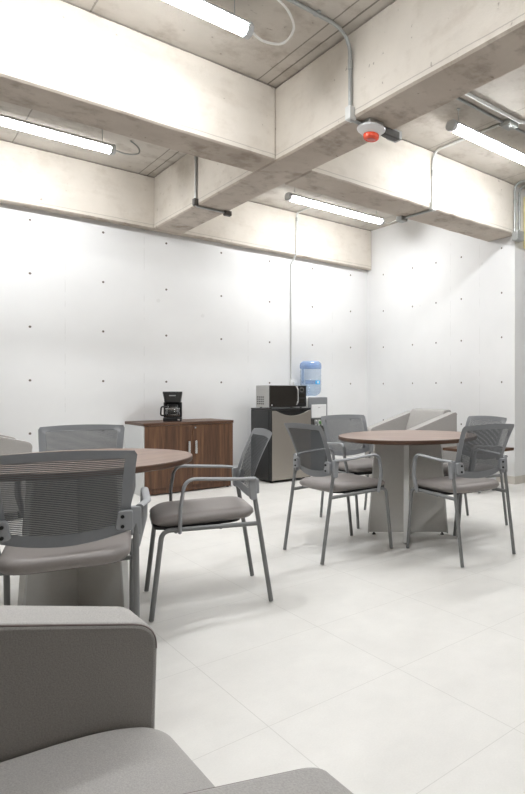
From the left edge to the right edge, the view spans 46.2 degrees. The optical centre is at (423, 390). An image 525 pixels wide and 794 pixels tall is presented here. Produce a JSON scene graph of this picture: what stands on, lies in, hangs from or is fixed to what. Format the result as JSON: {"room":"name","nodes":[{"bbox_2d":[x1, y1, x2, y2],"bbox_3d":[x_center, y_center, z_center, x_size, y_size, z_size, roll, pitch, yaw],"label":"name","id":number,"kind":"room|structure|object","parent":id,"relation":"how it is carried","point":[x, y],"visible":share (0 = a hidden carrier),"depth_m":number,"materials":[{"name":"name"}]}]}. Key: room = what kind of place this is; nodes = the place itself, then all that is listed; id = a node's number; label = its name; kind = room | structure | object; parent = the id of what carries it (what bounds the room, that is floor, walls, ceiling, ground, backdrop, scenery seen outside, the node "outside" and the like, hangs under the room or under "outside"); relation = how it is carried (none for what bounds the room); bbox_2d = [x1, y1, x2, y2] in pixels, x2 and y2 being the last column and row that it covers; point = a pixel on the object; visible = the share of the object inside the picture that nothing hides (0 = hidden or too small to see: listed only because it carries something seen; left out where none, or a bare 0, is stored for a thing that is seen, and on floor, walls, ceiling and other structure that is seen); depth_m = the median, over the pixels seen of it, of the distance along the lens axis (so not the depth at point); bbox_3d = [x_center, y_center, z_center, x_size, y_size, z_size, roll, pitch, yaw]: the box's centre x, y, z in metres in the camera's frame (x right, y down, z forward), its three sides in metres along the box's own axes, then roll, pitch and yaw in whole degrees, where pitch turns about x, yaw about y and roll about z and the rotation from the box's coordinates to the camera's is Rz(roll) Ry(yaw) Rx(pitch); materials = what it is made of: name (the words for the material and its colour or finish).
{"room":"common room","nodes":[
{"label":"common room","id":0,"kind":"room"},
{"bbox_2d":[0,203,366,469],"bbox_3d":[-4.307,-0.632,5.226,9.900,3.385,0.200,0,0,-44],"label":"wall","id":1,"kind":"structure","parent":0,"point":[99,320],"depth_m":6.39,"materials":[{"name":"white concrete"}]},
{"bbox_2d":[289,380,296,384],"bbox_3d":[-1.703,-0.092,7.555,0.080,0.105,0.084,0,0,-44],"label":"wall outlet","id":2,"kind":"object","parent":1,"relation":"attached to","point":[291,382],"visible":0.56,"depth_m":7.54,"materials":[{"name":"white plastic"}]},
{"bbox_2d":[290,206,311,379],"bbox_3d":[-1.581,-1.231,7.417,0.044,2.182,0.448,0,0,-44],"label":"conduit pipe","id":3,"kind":"object","parent":1,"relation":"attached to","point":[310,206],"visible":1,"depth_m":7.55,"materials":[{"name":"white metal"}]},
{"bbox_2d":[0,475,524,793],"bbox_3d":[1.280,1.120,1.696,13.000,0.120,13.050,0,0,-44],"label":"floor","id":4,"kind":"structure","parent":0,"point":[379,668],"depth_m":2.42,"materials":[{"name":"tile"}]},
{"bbox_2d":[0,435,31,517],"bbox_3d":[-3.790,0.637,4.823,0.800,0.845,0.796,0,0,-44],"label":"lounge armchair","id":5,"kind":"object","parent":4,"relation":"on","point":[8,445],"visible":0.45,"depth_m":4.70,"materials":[{"name":"grey fabric"}]},
{"bbox_2d":[0,450,150,617],"bbox_3d":[-1.360,0.630,2.210,0.562,0.851,0.580,0,0,-28],"label":"chair","id":6,"kind":"object","parent":4,"relation":"on","point":[26,554],"visible":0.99,"depth_m":2.04,"materials":[{"name":"grey plastic"}]},
{"bbox_2d":[15,424,135,533],"bbox_3d":[-1.945,0.630,3.263,0.562,0.851,0.580,0,0,-27],"label":"chair","id":7,"kind":"object","parent":4,"relation":"on","point":[104,430],"visible":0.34,"depth_m":3.49,"materials":[{"name":"grey plastic"}]},
{"bbox_2d":[0,448,192,608],"bbox_3d":[-1.651,0.693,2.756,1.016,0.735,1.016,0,0,17],"label":"round table","id":8,"kind":"object","parent":4,"relation":"on","point":[102,585],"visible":0.34,"depth_m":2.67,"materials":[{"name":"brown wood"}]},
{"bbox_2d":[0,605,352,793],"bbox_3d":[-0.565,0.637,0.617,0.800,0.845,0.796,0,0,-44],"label":"sofa","id":9,"kind":"object","parent":4,"relation":"on","point":[78,683],"visible":1,"depth_m":0.95,"materials":[{"name":"grey fabric"}]},
{"bbox_2d":[125,418,233,495],"bbox_3d":[-2.641,0.692,6.266,0.944,0.736,0.599,0,0,-44],"label":"storage cabinet","id":10,"kind":"object","parent":4,"relation":"on","point":[209,441],"visible":0.76,"depth_m":6.06,"materials":[{"name":"walnut"},{"name":"satin aluminium"}]},
{"bbox_2d":[160,392,181,421],"bbox_3d":[-2.701,0.166,6.180,0.217,0.315,0.224,0,0,-22],"label":"coffee maker","id":11,"kind":"object","parent":10,"relation":"on","point":[172,406],"visible":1,"depth_m":6.13,"materials":[{"name":"black plastic"}]},
{"bbox_2d":[144,428,272,621],"bbox_3d":[-1.109,0.630,2.974,0.580,0.851,0.562,0,0,-28],"label":"chair","id":12,"kind":"object","parent":4,"relation":"on","point":[179,516],"visible":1,"depth_m":2.87,"materials":[{"name":"grey plastic"}]},
{"bbox_2d":[251,407,310,482],"bbox_3d":[-1.713,0.632,6.941,0.539,0.856,0.492,0,0,-44],"label":"mini fridge","id":13,"kind":"object","parent":4,"relation":"on","point":[275,463],"visible":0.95,"depth_m":6.71,"materials":[{"name":"grey metal"}]},
{"bbox_2d":[256,385,305,407],"bbox_3d":[-1.686,0.070,6.870,0.486,0.268,0.372,0,0,-44],"label":"microwave","id":14,"kind":"object","parent":13,"relation":"on","point":[270,396],"visible":0.98,"depth_m":6.74,"materials":[{"name":"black metal"}]},
{"bbox_2d":[251,407,310,410],"bbox_3d":[-1.719,0.215,6.947,0.539,0.022,0.475,0,0,-44],"label":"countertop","id":15,"kind":"structure","parent":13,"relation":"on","point":[266,408],"depth_m":6.80,"materials":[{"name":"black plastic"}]},
{"bbox_2d":[305,396,326,469],"bbox_3d":[-1.452,0.563,7.503,0.284,0.994,0.370,0,0,-44],"label":"water dispenser","id":16,"kind":"object","parent":4,"relation":"on","point":[318,405],"visible":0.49,"depth_m":7.38,"materials":[{"name":"white plastic"}]},
{"bbox_2d":[283,423,392,564],"bbox_3d":[-0.577,0.630,3.851,0.580,0.851,0.562,0,0,-43],"label":"chair","id":17,"kind":"object","parent":4,"relation":"on","point":[328,479],"visible":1,"depth_m":3.72,"materials":[{"name":"grey fabric"}]},
{"bbox_2d":[320,414,373,528],"bbox_3d":[-0.517,0.630,4.775,0.562,0.851,0.580,0,0,-41],"label":"chair","id":18,"kind":"object","parent":4,"relation":"on","point":[363,466],"visible":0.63,"depth_m":4.86,"materials":[{"name":"grey plastic"}]},
{"bbox_2d":[338,430,476,543],"bbox_3d":[-0.118,0.693,4.268,1.016,0.735,1.016,0,0,1],"label":"round table","id":19,"kind":"object","parent":4,"relation":"on","point":[396,449],"visible":0.8,"depth_m":4.25,"materials":[{"name":"brown wood"}]},
{"bbox_2d":[365,408,456,477],"bbox_3d":[-0.149,0.637,6.628,0.800,0.845,0.796,0,0,-44],"label":"lounge armchair","id":20,"kind":"object","parent":4,"relation":"on","point":[418,418],"visible":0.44,"depth_m":6.65,"materials":[{"name":"grey fabric"}]},
{"bbox_2d":[406,424,515,567],"bbox_3d":[0.241,0.630,3.800,0.562,0.851,0.580,0,0,-38],"label":"chair","id":21,"kind":"object","parent":4,"relation":"on","point":[461,480],"visible":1,"depth_m":3.65,"materials":[{"name":"grey plastic"}]},
{"bbox_2d":[443,416,507,535],"bbox_3d":[0.302,0.630,4.550,0.580,0.851,0.562,0,0,-38],"label":"chair","id":22,"kind":"object","parent":4,"relation":"on","point":[471,419],"visible":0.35,"depth_m":4.60,"materials":[{"name":"grey plastic"}]},
{"bbox_2d":[443,444,513,492],"bbox_3d":[0.579,0.833,6.158,0.550,0.455,0.530,0,0,-44],"label":"side table","id":23,"kind":"object","parent":4,"relation":"on","point":[454,448],"visible":0.15,"depth_m":6.13,"materials":[{"name":"brown wood"}]},
{"bbox_2d":[0,0,524,230],"bbox_3d":[1.280,-2.400,1.696,13.000,0.150,13.050,0,0,-44],"label":"ceiling","id":24,"kind":"structure","parent":0,"point":[273,65],"depth_m":4.34,"materials":[{"name":"concrete"}]},
{"bbox_2d":[0,114,115,154],"bbox_3d":[-3.275,-2.222,4.709,1.380,0.206,0.132,0,0,-44],"label":"lamp","id":25,"kind":"object","parent":24,"relation":"hanging from","point":[7,121],"visible":0.91,"depth_m":4.84,"materials":[{"name":"white plastic"}]},
{"bbox_2d":[116,141,139,154],"bbox_3d":[-2.729,-2.237,5.296,0.074,0.172,0.243,0,0,36],"label":"cable","id":26,"kind":"object","parent":24,"relation":"hanging from","point":[130,141],"visible":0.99,"depth_m":5.34,"materials":[{"name":"grey plastic"}]},
{"bbox_2d":[0,0,274,171],"bbox_3d":[-3.573,-2.041,2.291,6.465,0.568,0.355,0,0,-44],"label":"beam","id":27,"kind":"structure","parent":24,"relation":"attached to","point":[59,58],"depth_m":3.72,"materials":[{"name":"concrete"}]},
{"bbox_2d":[0,139,370,269],"bbox_3d":[-4.201,-2.041,5.117,9.500,0.568,0.105,0,0,-44],"label":"beam","id":28,"kind":"structure","parent":24,"relation":"attached to","point":[30,177],"depth_m":6.14,"materials":[{"name":"concrete"}]},
{"bbox_2d":[164,0,253,39],"bbox_3d":[-1.540,-2.222,2.993,1.380,0.206,0.132,0,0,-44],"label":"lamp","id":29,"kind":"object","parent":24,"relation":"hanging from","point":[204,9],"visible":1,"depth_m":3.30,"materials":[{"name":"white plastic"}]},
{"bbox_2d":[253,0,294,45],"bbox_3d":[-0.884,-2.223,3.495,0.259,0.182,0.211,0,0,-44],"label":"cable","id":30,"kind":"object","parent":24,"relation":"hanging from","point":[279,1],"visible":0.94,"depth_m":3.54,"materials":[{"name":"white plastic"}]},
{"bbox_2d":[286,0,352,105],"bbox_3d":[-1.456,-2.072,2.768,2.767,0.505,0.060,0,0,-44],"label":"conduit pipe","id":31,"kind":"object","parent":24,"relation":"attached to","point":[318,12],"visible":1,"depth_m":3.68,"materials":[{"name":"grey metal"}]},
{"bbox_2d":[284,192,384,224],"bbox_3d":[-1.026,-2.222,6.893,1.380,0.206,0.132,0,0,-44],"label":"lamp","id":32,"kind":"object","parent":24,"relation":"hanging from","point":[289,196],"visible":0.92,"depth_m":6.80,"materials":[{"name":"white plastic"}]},
{"bbox_2d":[154,0,524,233],"bbox_3d":[1.547,-2.041,1.881,0.310,0.568,12.545,0,0,-44],"label":"ceiling beam","id":33,"kind":"structure","parent":24,"relation":"attached to","point":[413,58],"depth_m":3.64,"materials":[{"name":"concrete"}]},
{"bbox_2d":[192,198,197,205],"bbox_3d":[-2.156,-1.778,5.447,0.040,0.063,0.050,0,0,-44],"label":"outlet box","id":34,"kind":"object","parent":33,"relation":"attached to","point":[195,200],"visible":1,"depth_m":5.43,"materials":[{"name":"metal"}]},
{"bbox_2d":[194,156,224,212],"bbox_3d":[-2.034,-2.028,5.565,0.357,0.590,0.030,0,0,-44],"label":"conduit pipe","id":35,"kind":"object","parent":33,"relation":"attached to","point":[195,157],"visible":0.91,"depth_m":5.44,"materials":[{"name":"grey metal"}]},
{"bbox_2d":[223,210,231,216],"bbox_3d":[-1.928,-1.740,5.668,0.070,0.048,0.050,0,0,-44],"label":"outlet box","id":36,"kind":"object","parent":33,"relation":"attached to","point":[227,213],"visible":1,"depth_m":5.65,"materials":[{"name":"metal"}]},
{"bbox_2d":[345,105,355,122],"bbox_3d":[-0.473,-1.784,3.722,0.050,0.088,0.055,0,0,-44],"label":"outlet box","id":37,"kind":"object","parent":33,"relation":"attached to","point":[349,110],"visible":1,"depth_m":3.70,"materials":[{"name":"grey metal"}]},
{"bbox_2d":[348,119,362,124],"bbox_3d":[-0.442,-1.742,3.738,0.103,0.024,0.023,0,0,-44],"label":"conduit pipe","id":38,"kind":"object","parent":33,"relation":"attached to","point":[357,122],"visible":0.72,"depth_m":3.73,"materials":[{"name":"grey metal"}]},
{"bbox_2d":[357,117,384,141],"bbox_3d":[-0.347,-1.706,3.796,0.188,0.116,0.188,0,0,-44],"label":"fire alarm","id":39,"kind":"object","parent":33,"relation":"attached to","point":[370,129],"visible":0.99,"depth_m":3.75,"materials":[{"name":"white plastic"}]},
{"bbox_2d":[381,127,399,141],"bbox_3d":[-0.227,-1.734,3.905,0.130,0.055,0.050,0,0,-44],"label":"outlet box","id":40,"kind":"object","parent":33,"relation":"attached to","point":[390,134],"visible":0.91,"depth_m":3.89,"materials":[{"name":"metal"}]},
{"bbox_2d":[387,129,401,142],"bbox_3d":[-0.206,-1.754,3.967,0.090,0.063,0.070,0,0,-44],"label":"outlet box","id":41,"kind":"object","parent":33,"relation":"attached to","point":[400,139],"visible":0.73,"depth_m":3.97,"materials":[{"name":"grey metal"}]},
{"bbox_2d":[285,136,514,241],"bbox_3d":[-0.074,-2.041,5.729,2.725,0.568,0.415,0,0,-44],"label":"beam","id":42,"kind":"structure","parent":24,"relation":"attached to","point":[384,175],"depth_m":5.51,"materials":[{"name":"concrete"}]},
{"bbox_2d":[396,215,406,222],"bbox_3d":[-0.224,-1.738,5.852,0.080,0.053,0.090,0,0,-44],"label":"outlet box","id":43,"kind":"object","parent":42,"relation":"attached to","point":[400,219],"visible":0.94,"depth_m":5.83,"materials":[{"name":"grey metal"}]},
{"bbox_2d":[404,210,432,218],"bbox_3d":[-0.073,-1.744,5.710,0.426,0.024,0.023,0,0,43],"label":"conduit pipe","id":44,"kind":"object","parent":42,"relation":"attached to","point":[426,211],"visible":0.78,"depth_m":5.69,"materials":[{"name":"grey metal"}]},
{"bbox_2d":[429,202,435,211],"bbox_3d":[0.085,-1.778,5.576,0.060,0.078,0.050,0,0,-44],"label":"outlet box","id":45,"kind":"object","parent":42,"relation":"attached to","point":[432,204],"visible":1,"depth_m":5.56,"materials":[{"name":"white metal"}]},
{"bbox_2d":[431,123,499,201],"bbox_3d":[0.364,-2.067,5.300,0.818,0.513,0.031,0,0,45],"label":"conduit pipe","id":46,"kind":"object","parent":42,"relation":"attached to","point":[496,125],"visible":0.95,"depth_m":5.53,"materials":[{"name":"white metal"}]},
{"bbox_2d":[512,230,523,242],"bbox_3d":[1.058,-1.738,6.497,0.120,0.113,0.080,0,0,-44],"label":"outlet box","id":47,"kind":"object","parent":42,"relation":"attached to","point":[517,236],"visible":1,"depth_m":6.46,"materials":[{"name":"grey metal"}]},
{"bbox_2d":[446,108,524,164],"bbox_3d":[0.710,-2.222,5.177,1.380,0.206,0.132,0,0,-44],"label":"lamp","id":48,"kind":"object","parent":24,"relation":"hanging from","point":[454,126],"visible":1,"depth_m":4.94,"materials":[{"name":"white plastic"}]},
{"bbox_2d":[453,124,524,164],"bbox_3d":[0.710,-2.144,5.177,1.300,0.042,0.108,0,0,-44],"label":"diffuser","id":49,"kind":"object","parent":48,"relation":"attached to","point":[465,131],"depth_m":4.99,"materials":[{"name":"white plastic"}]},
{"bbox_2d":[456,97,524,134],"bbox_3d":[0.580,-2.312,4.869,2.485,0.024,0.023,0,0,-44],"label":"conduit pipe","id":50,"kind":"object","parent":24,"relation":"attached to","point":[459,98],"visible":0.48,"depth_m":4.78,"materials":[{"name":"grey metal"}]},
{"bbox_2d":[465,93,524,123],"bbox_3d":[0.683,-2.305,4.765,2.489,0.028,0.132,0,0,-40],"label":"conduit pipe","id":51,"kind":"object","parent":24,"relation":"attached to","point":[470,95],"visible":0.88,"depth_m":4.70,"materials":[{"name":"silver metal"}]},
{"bbox_2d":[501,118,517,130],"bbox_3d":[0.739,-2.297,4.982,0.110,0.055,0.110,0,0,-44],"label":"outlet box","id":52,"kind":"object","parent":24,"relation":"attached to","point":[508,124],"visible":0.9,"depth_m":4.95,"materials":[{"name":"silver metal"}]},
{"bbox_2d":[513,180,524,231],"bbox_3d":[1.610,-2.052,5.843,0.033,0.544,1.742,0,0,-44],"label":"conduit pipe","id":53,"kind":"object","parent":24,"relation":"attached to","point":[522,181],"visible":1,"depth_m":6.45,"materials":[{"name":"silver metal"}]},
{"bbox_2d":[518,185,524,230],"bbox_3d":[1.687,-2.052,5.936,0.033,0.544,1.768,0,0,-44],"label":"conduit pipe","id":54,"kind":"object","parent":24,"relation":"attached to","point":[523,186],"visible":0.95,"depth_m":6.55,"materials":[{"name":"silver metal"}]},
{"bbox_2d":[367,187,524,476],"bbox_3d":[1.285,-0.632,8.655,3.300,3.385,2.670,0,0,-44],"label":"wall","id":55,"kind":"structure","parent":0,"point":[446,309],"depth_m":7.29,"materials":[{"name":"white concrete"}]},
{"bbox_2d":[496,475,515,483],"bbox_3d":[0.101,1.016,7.497,0.012,0.088,2.682,0,0,-44],"label":"baseboard","id":56,"kind":"structure","parent":55,"relation":"attached to","point":[511,479],"depth_m":6.58,"materials":[{"name":"stone"}]},
{"bbox_2d":[515,475,524,483],"bbox_3d":[2.147,1.016,7.623,3.100,0.088,0.012,0,0,-44],"label":"baseboard","id":57,"kind":"structure","parent":55,"relation":"attached to","point":[519,479],"depth_m":6.60,"materials":[{"name":"stone"}]},
{"bbox_2d":[523,197,524,248],"bbox_3d":[1.301,-1.930,6.707,0.340,0.620,0.146,0,0,-44],"label":"upper cabinet","id":58,"kind":"object","parent":55,"relation":"attached to","point":[524,197],"visible":1,"depth_m":6.62,"materials":[{"name":"beige paint"}]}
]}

